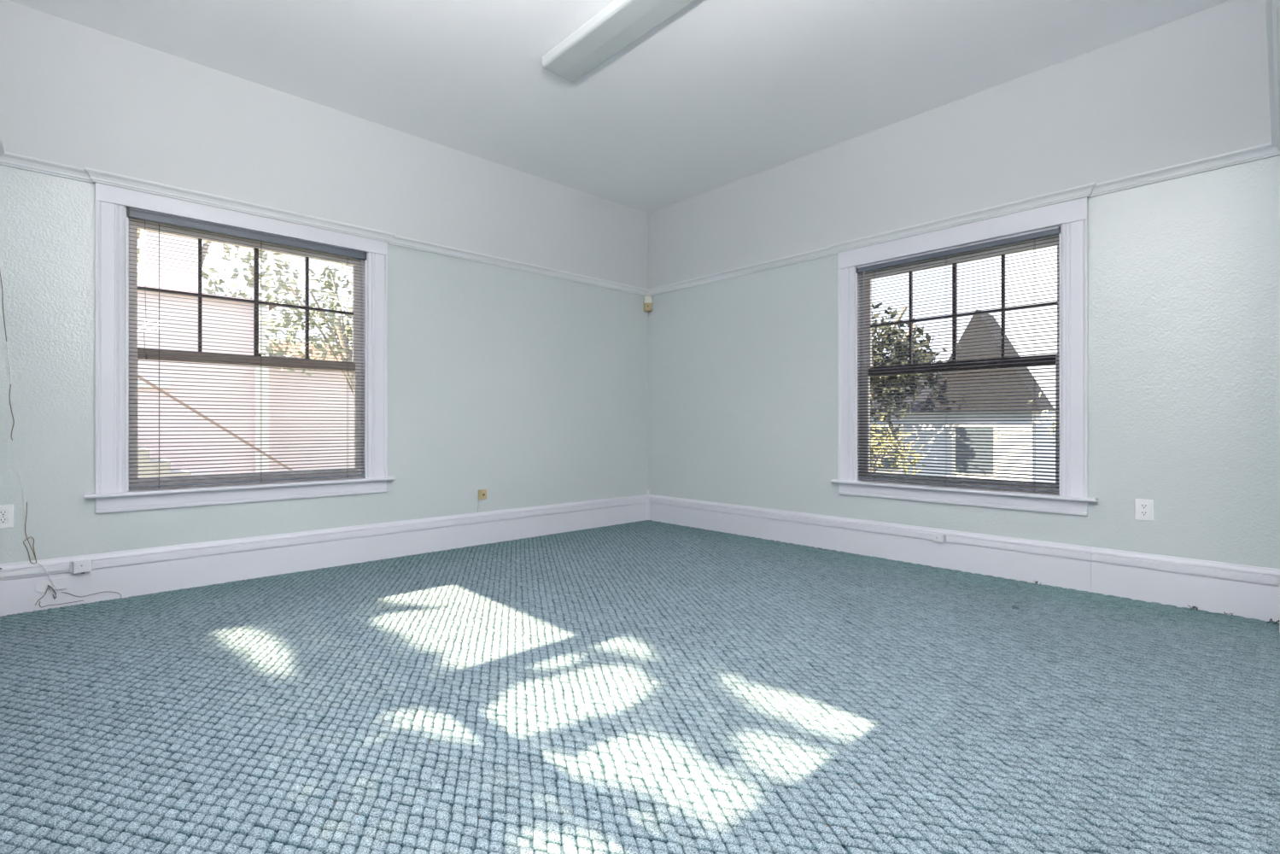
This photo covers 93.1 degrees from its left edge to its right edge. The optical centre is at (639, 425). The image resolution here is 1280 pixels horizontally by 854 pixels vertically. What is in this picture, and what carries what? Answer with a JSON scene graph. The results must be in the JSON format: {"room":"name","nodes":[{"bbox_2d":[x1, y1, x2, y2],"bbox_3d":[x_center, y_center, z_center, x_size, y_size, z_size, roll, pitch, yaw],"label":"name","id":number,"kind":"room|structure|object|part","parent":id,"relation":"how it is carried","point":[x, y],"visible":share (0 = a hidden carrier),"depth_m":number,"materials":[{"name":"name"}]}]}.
{"room":"empty room","nodes":[
{"label":"empty room","id":0,"kind":"room"},
{"bbox_2d":[0,0,648,563],"bbox_3d":[-1.675,-0.603,4.785,4.980,3.230,0.140,0,0,-43],"label":"wall","id":1,"kind":"structure","parent":0,"point":[526,388],"depth_m":4.30,"materials":[{"name":"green paint"}]},
{"bbox_2d":[0,504,13,528],"bbox_3d":[-3.307,0.473,3.147,0.076,0.120,0.009,0,0,-43],"label":"wall outlet","id":2,"kind":"object","parent":1,"relation":"attached to","point":[6,511],"visible":1,"depth_m":3.15,"materials":[{"name":"white plastic"}]},
{"bbox_2d":[0,509,7,515],"bbox_3d":[-3.306,0.454,3.146,0.034,0.027,0.004,0,0,-43],"label":"receptacle","id":3,"kind":"object","parent":2,"relation":"attached to","point":[2,512],"depth_m":3.15,"materials":[{"name":"white plastic"}]},
{"bbox_2d":[0,517,7,523],"bbox_3d":[-3.306,0.493,3.146,0.034,0.027,0.004,0,0,-43],"label":"receptacle","id":4,"kind":"object","parent":2,"relation":"attached to","point":[2,520],"depth_m":3.15,"materials":[{"name":"white plastic"}]},
{"bbox_2d":[0,272,14,440],"bbox_3d":[-3.302,-0.445,3.150,0.070,1.046,0.004,0,0,-43],"label":"hanging wire","id":5,"kind":"object","parent":1,"relation":"attached to","point":[0,272],"visible":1,"depth_m":3.16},
{"bbox_2d":[0,564,70,578],"bbox_3d":[-3.207,0.771,3.212,0.269,0.029,0.008,0,0,-43],"label":"cable raceway","id":6,"kind":"object","parent":1,"relation":"attached to","point":[35,570],"visible":1,"depth_m":3.21,"materials":[{"name":"white plastic"}]},
{"bbox_2d":[15,468,58,596],"bbox_3d":[-3.206,0.571,3.225,0.165,0.689,0.023,0,0,-28],"label":"wire","id":7,"kind":"object","parent":1,"relation":"hanging from","point":[15,469],"visible":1,"depth_m":3.21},
{"bbox_2d":[35,580,52,592],"bbox_3d":[-3.182,0.860,3.231,0.064,0.064,0.025,0,0,-43],"label":"cable plate","id":8,"kind":"object","parent":1,"relation":"attached to","point":[41,587],"visible":1,"depth_m":3.23,"materials":[{"name":"white plastic"}]},
{"bbox_2d":[52,576,66,590],"bbox_3d":[-3.138,0.853,3.277,0.058,0.062,0.016,0,0,-43],"label":"phone jack","id":9,"kind":"object","parent":1,"relation":"attached to","point":[60,582],"visible":1,"depth_m":3.27,"materials":[{"name":"white plastic"}]},
{"bbox_2d":[70,558,91,573],"bbox_3d":[-3.069,0.773,3.326,0.087,0.067,0.031,0,0,-43],"label":"junction box","id":10,"kind":"object","parent":1,"relation":"attached to","point":[84,565],"visible":1,"depth_m":3.32,"materials":[{"name":"white plastic"}]},
{"bbox_2d":[84,167,396,513],"bbox_3d":[-2.506,-0.464,3.985,1.695,1.909,0.266,0,0,-43],"label":"window","id":11,"kind":"structure","parent":1,"relation":"in","point":[114,192],"depth_m":3.77,"materials":[{"name":"white paint"}]},
{"bbox_3d":[-2.994,-0.437,3.429,0.130,1.638,0.028,0,0,-43],"label":"casing","id":12,"kind":"part","parent":11,"relation":"part of","materials":[{"name":"white paint"}]},
{"bbox_3d":[-2.483,0.390,3.961,1.693,0.020,0.173,0,0,-43],"label":"sill","id":13,"kind":"part","parent":11,"relation":"part of","materials":[{"name":"white paint"}]},
{"bbox_3d":[-2.457,-1.305,3.932,1.603,0.098,0.030,0,0,-43],"label":"head casing","id":14,"kind":"part","parent":11,"relation":"part of","materials":[{"name":"white paint"}]},
{"bbox_3d":[-2.543,-0.833,4.020,1.313,0.821,0.032,0,0,-43],"label":"sash","id":15,"kind":"part","parent":11,"relation":"part of","materials":[{"name":"clear glass"}]},
{"bbox_3d":[-2.520,-0.035,3.995,1.313,0.831,0.032,0,0,-43],"label":"sash","id":16,"kind":"part","parent":11,"relation":"part of","materials":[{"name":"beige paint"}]},
{"bbox_2d":[126,207,366,488],"bbox_3d":[-2.475,-0.442,3.947,1.329,1.626,0.048,0,0,-43],"label":"window blind","id":17,"kind":"object","parent":11,"relation":"attached to","point":[131,213],"visible":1,"depth_m":3.88,"materials":[{"name":"grey plastic"}]},
{"bbox_3d":[-2.884,-0.802,3.535,0.016,0.832,0.008,0,0,-43],"label":"pull cord","id":18,"kind":"part","parent":17,"relation":"part of","materials":[{"name":"white plastic"}]},
{"bbox_3d":[-2.854,-0.418,3.598,0.008,1.576,0.029,0,0,-43],"label":"ladder cord","id":19,"kind":"part","parent":17,"relation":"part of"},
{"bbox_3d":[-2.479,0.359,3.951,1.307,0.011,0.022,0,0,-43],"label":"rail","id":20,"kind":"part","parent":17,"relation":"part of","materials":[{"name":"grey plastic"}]},
{"bbox_3d":[-2.084,-0.418,4.322,0.008,1.576,0.029,0,0,-43],"label":"ladder cord","id":21,"kind":"part","parent":17,"relation":"part of","materials":[{"name":"grey fabric"}]},
{"bbox_3d":[-1.923,-0.437,4.436,0.136,1.638,0.028,0,0,-43],"label":"casing","id":22,"kind":"part","parent":11,"relation":"part of","materials":[{"name":"white paint"}]},
{"bbox_2d":[0,494,648,616],"bbox_3d":[-1.619,0.853,4.726,4.700,0.269,0.022,0,0,-43],"label":"baseboard","id":23,"kind":"structure","parent":1,"relation":"attached to","point":[129,573],"depth_m":4.02,"materials":[{"name":"white paint"}]},
{"bbox_2d":[0,151,648,296],"bbox_3d":[-1.611,-1.386,4.717,4.700,0.066,0.046,0,0,-43],"label":"trim","id":24,"kind":"structure","parent":1,"relation":"attached to","point":[8,159],"depth_m":4.76,"materials":[{"name":"paint"}]},
{"bbox_2d":[478,489,486,499],"bbox_3d":[-1.305,0.570,5.019,0.070,0.080,0.025,0,0,-43],"label":"phone jack","id":25,"kind":"object","parent":1,"relation":"attached to","point":[482,493],"visible":1,"depth_m":5.01,"materials":[{"name":"plastic"}]},
{"bbox_2d":[646,489,649,520],"bbox_3d":[0.084,0.825,6.317,0.038,0.315,0.038,0,0,-43],"label":"trim","id":26,"kind":"structure","parent":1,"relation":"attached to","point":[647,497],"depth_m":6.30,"materials":[{"name":"white paint"}]},
{"bbox_2d":[643,296,652,311],"bbox_3d":[0.083,-1.261,6.287,0.083,0.157,0.083,0,0,-43],"label":"sensor","id":27,"kind":"object","parent":1,"relation":"attached to","point":[647,300],"visible":1,"depth_m":6.26,"materials":[{"name":"plastic"}]},
{"bbox_2d":[7,0,1229,213],"bbox_3d":[1.513,-2.318,1.396,4.980,0.200,9.445,0,0,-43],"label":"ceiling","id":28,"kind":"structure","parent":0,"point":[720,93],"depth_m":3.68,"materials":[{"name":"paint"}]},
{"bbox_2d":[541,0,695,81],"bbox_3d":[-0.063,-2.180,3.253,0.254,0.076,1.266,0,0,-43],"label":"ceiling light","id":29,"kind":"object","parent":28,"relation":"attached to","point":[620,24],"visible":1,"depth_m":3.33,"materials":[{"name":"white plastic"}]},
{"bbox_2d":[0,520,1279,853],"bbox_3d":[0.191,0.989,2.808,4.757,0.017,5.360,0,0,-43],"label":"floor","id":30,"kind":"structure","parent":0,"point":[646,686],"depth_m":2.06,"materials":[{"name":"carpet"}]},
{"bbox_2d":[35,584,121,607],"bbox_3d":[-3.073,0.913,3.322,0.349,0.123,0.030,0,0,-43],"label":"wire","id":31,"kind":"object","parent":30,"relation":"on","point":[48,585],"visible":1,"depth_m":3.26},
{"bbox_2d":[1266,618,1279,624],"bbox_3d":[3.164,0.971,3.005,0.090,0.025,0.051,0,0,31],"label":"frayed carpet edge","id":32,"kind":"object","parent":30,"relation":"on","point":[1271,618],"visible":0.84,"depth_m":3.01,"materials":[{"name":"teal carpet"}]},
{"bbox_2d":[648,0,1279,568],"bbox_3d":[1.748,-0.603,4.678,0.140,3.230,4.705,0,0,-43],"label":"wall","id":33,"kind":"structure","parent":0,"point":[1184,271],"depth_m":3.58,"materials":[{"name":"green paint"}]},
{"bbox_2d":[932,533,946,542],"bbox_3d":[2.067,0.777,4.186,0.027,0.054,0.080,0,0,-43],"label":"junction box","id":34,"kind":"object","parent":33,"relation":"attached to","point":[936,537],"visible":1,"depth_m":4.17,"materials":[{"name":"white plastic"}]},
{"bbox_2d":[829,182,1098,515],"bbox_3d":[2.160,-0.442,4.221,0.266,1.954,1.687,0,0,-43],"label":"window","id":35,"kind":"structure","parent":33,"relation":"in","point":[1067,208],"depth_m":4.02,"materials":[{"name":"white paint"}]},
{"bbox_3d":[1.606,-0.397,4.706,0.028,1.651,0.130,0,0,-43],"label":"casing","id":36,"kind":"part","parent":35,"relation":"part of","materials":[{"name":"white paint"}]},
{"bbox_2d":[856,227,1060,492],"bbox_3d":[2.128,-0.399,4.194,0.046,1.632,1.324,0,0,-43],"label":"window blind","id":37,"kind":"object","parent":35,"relation":"attached to","point":[1054,231],"visible":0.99,"depth_m":4.12,"materials":[{"name":"grey plastic"}]},
{"bbox_3d":[2.129,0.405,4.200,0.022,0.011,1.309,0,0,-43],"label":"rail","id":38,"kind":"part","parent":37,"relation":"part of","materials":[{"name":"grey plastic"}]},
{"bbox_3d":[2.171,-0.005,4.234,0.032,0.862,1.308,0,0,-43],"label":"sash","id":39,"kind":"part","parent":35,"relation":"part of","materials":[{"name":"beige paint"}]},
{"bbox_3d":[2.196,-0.809,4.258,0.032,0.803,1.308,0,0,-43],"label":"sash","id":40,"kind":"part","parent":35,"relation":"part of","materials":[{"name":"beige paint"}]},
{"bbox_3d":[2.107,-1.288,4.172,0.030,0.130,1.595,0,0,-43],"label":"head casing","id":41,"kind":"part","parent":35,"relation":"part of","materials":[{"name":"white paint"}]},
{"bbox_3d":[2.135,0.436,4.199,0.173,0.020,1.685,0,0,-43],"label":"sill","id":42,"kind":"part","parent":35,"relation":"part of","materials":[{"name":"white paint"}]},
{"bbox_3d":[2.609,-0.397,3.640,0.028,1.651,0.133,0,0,-43],"label":"casing","id":43,"kind":"part","parent":35,"relation":"part of","materials":[{"name":"white paint"}]},
{"bbox_2d":[648,494,1279,623],"bbox_3d":[1.641,0.853,4.674,0.022,0.269,4.565,0,0,-43],"label":"baseboard","id":44,"kind":"structure","parent":33,"relation":"attached to","point":[1246,591],"depth_m":3.85,"materials":[{"name":"white paint"}]},
{"bbox_2d":[648,142,1279,296],"bbox_3d":[1.632,-1.386,4.666,0.046,0.066,4.565,0,0,-43],"label":"trim","id":45,"kind":"structure","parent":33,"relation":"attached to","point":[1266,150],"depth_m":3.43,"materials":[{"name":"paint"}]},
{"bbox_2d":[1134,498,1153,520],"bbox_3d":[2.837,0.474,3.411,0.009,0.118,0.080,0,0,-43],"label":"wall outlet","id":46,"kind":"object","parent":33,"relation":"attached to","point":[1143,508],"visible":1,"depth_m":3.41,"materials":[{"name":"white plastic"}]},
{"bbox_2d":[1139,502,1147,509],"bbox_3d":[2.836,0.455,3.410,0.004,0.037,0.033,0,0,-43],"label":"receptacle","id":47,"kind":"object","parent":46,"relation":"attached to","point":[1142,505],"depth_m":3.41,"materials":[{"name":"white plastic"}]},
{"bbox_2d":[1139,509,1147,516],"bbox_3d":[2.836,0.494,3.410,0.004,0.037,0.033,0,0,-43],"label":"receptacle","id":48,"kind":"object","parent":46,"relation":"attached to","point":[1142,512],"depth_m":3.41,"materials":[{"name":"white plastic"}]},
{"bbox_3d":[1.549,-0.603,1.358,4.700,3.230,0.140,0,0,-43],"label":"wall","id":49,"kind":"structure","parent":0,"visible":0},
{"bbox_2d":[1264,0,1279,151],"bbox_3d":[1.485,-1.386,1.425,4.700,0.066,0.046,0,0,-43],"label":"trim","id":50,"kind":"structure","parent":49,"relation":"attached to","point":[1272,7],"depth_m":2.31,"materials":[{"name":"paint"}]},
{"bbox_2d":[1278,577,1279,632],"bbox_3d":[3.125,0.853,2.951,0.220,0.269,0.022,0,0,-43],"label":"baseboard","id":51,"kind":"structure","parent":49,"relation":"attached to","point":[1278,577],"depth_m":2.88,"materials":[{"name":"white paint"}]},
{"bbox_3d":[-1.778,-0.603,1.362,0.140,3.230,4.705,0,0,-43],"label":"wall","id":52,"kind":"structure","parent":0,"visible":0},
{"bbox_2d":[0,134,4,156],"bbox_3d":[-1.758,-1.386,1.477,0.046,0.066,4.565,0,0,-43],"label":"trim","id":53,"kind":"structure","parent":52,"relation":"attached to","point":[2,149],"depth_m":3.06,"materials":[{"name":"paint"}]},
{"label":"outside","id":54,"kind":"structure","parent":0,"visible":0},
{"bbox_3d":[0.085,1.982,6.344,120.000,0.300,120.000,0,0,-43],"label":"ground","id":55,"kind":"structure","parent":54,"visible":0},
{"bbox_2d":[137,229,275,474],"bbox_3d":[-10.554,-0.943,9.516,7.450,5.550,5.400,0,0,-43],"label":"house","id":56,"kind":"structure","parent":55,"relation":"on","point":[142,231],"depth_m":9.52,"materials":[{"name":"pink"}]},
{"bbox_2d":[137,374,293,477],"bbox_3d":[-6.478,0.374,8.588,2.724,2.918,0.938,0,0,-43],"label":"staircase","id":57,"kind":"structure","parent":55,"relation":"on","point":[139,377],"depth_m":8.11,"materials":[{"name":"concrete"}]},
{"bbox_2d":[137,228,304,302],"bbox_3d":[-11.730,-2.517,15.668,4.909,8.916,4.877,0,0,-18],"label":"tree","id":58,"kind":"object","parent":55,"relation":"on","point":[207,242],"visible":0.1,"depth_m":16.42,"materials":[{"name":"green plant"}]},
{"bbox_2d":[258,263,353,393],"bbox_3d":[-4.638,-0.446,9.161,2.018,4.760,1.504,0,0,-43],"label":"tree","id":59,"kind":"object","parent":55,"relation":"on","point":[291,336],"visible":0.47,"depth_m":8.92,"materials":[{"name":"green plant"}]},
{"bbox_2d":[268,339,353,471],"bbox_3d":[-5.797,-0.043,15.844,7.950,3.750,4.500,0,0,-43],"label":"house","id":60,"kind":"structure","parent":55,"relation":"on","point":[290,346],"depth_m":12.36,"materials":[{"name":"beige"}]},
{"bbox_2d":[870,415,926,474],"bbox_3d":[3.348,0.898,8.924,1.596,2.072,1.792,0,0,-43],"label":"shrub","id":61,"kind":"object","parent":55,"relation":"on","point":[882,416],"visible":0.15,"depth_m":8.77,"materials":[{"name":"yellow plant"}]},
{"bbox_2d":[870,302,946,436],"bbox_3d":[3.816,-0.165,9.994,2.042,4.204,2.446,0,0,-43],"label":"tree","id":62,"kind":"object","parent":55,"relation":"on","point":[873,306],"visible":0.29,"depth_m":9.54,"materials":[{"name":"green plant"}]},
{"bbox_2d":[870,309,1055,482],"bbox_3d":[6.382,-0.068,13.332,5.250,3.800,5.450,0,0,-43],"label":"house","id":63,"kind":"structure","parent":55,"relation":"on","point":[985,314],"depth_m":10.34,"materials":[{"name":"white"}]},
{"bbox_3d":[4.595,0.432,11.684,0.012,0.800,0.800,0,0,-43],"label":"pane","id":64,"kind":"part","parent":63,"relation":"part of","materials":[{"name":"glass"}]},
{"bbox_3d":[5.759,0.432,10.446,0.012,0.800,0.600,0,0,-43],"label":"pane","id":65,"kind":"part","parent":63,"relation":"part of","materials":[{"name":"clear glass"}]},
{"bbox_2d":[1028,391,1055,444],"bbox_3d":[6.465,0.358,8.398,1.177,3.154,1.576,0,0,-5],"label":"tree","id":66,"kind":"object","parent":55,"relation":"on","point":[1044,411],"visible":0.02,"depth_m":8.93,"materials":[{"name":"green plant"}]}
]}

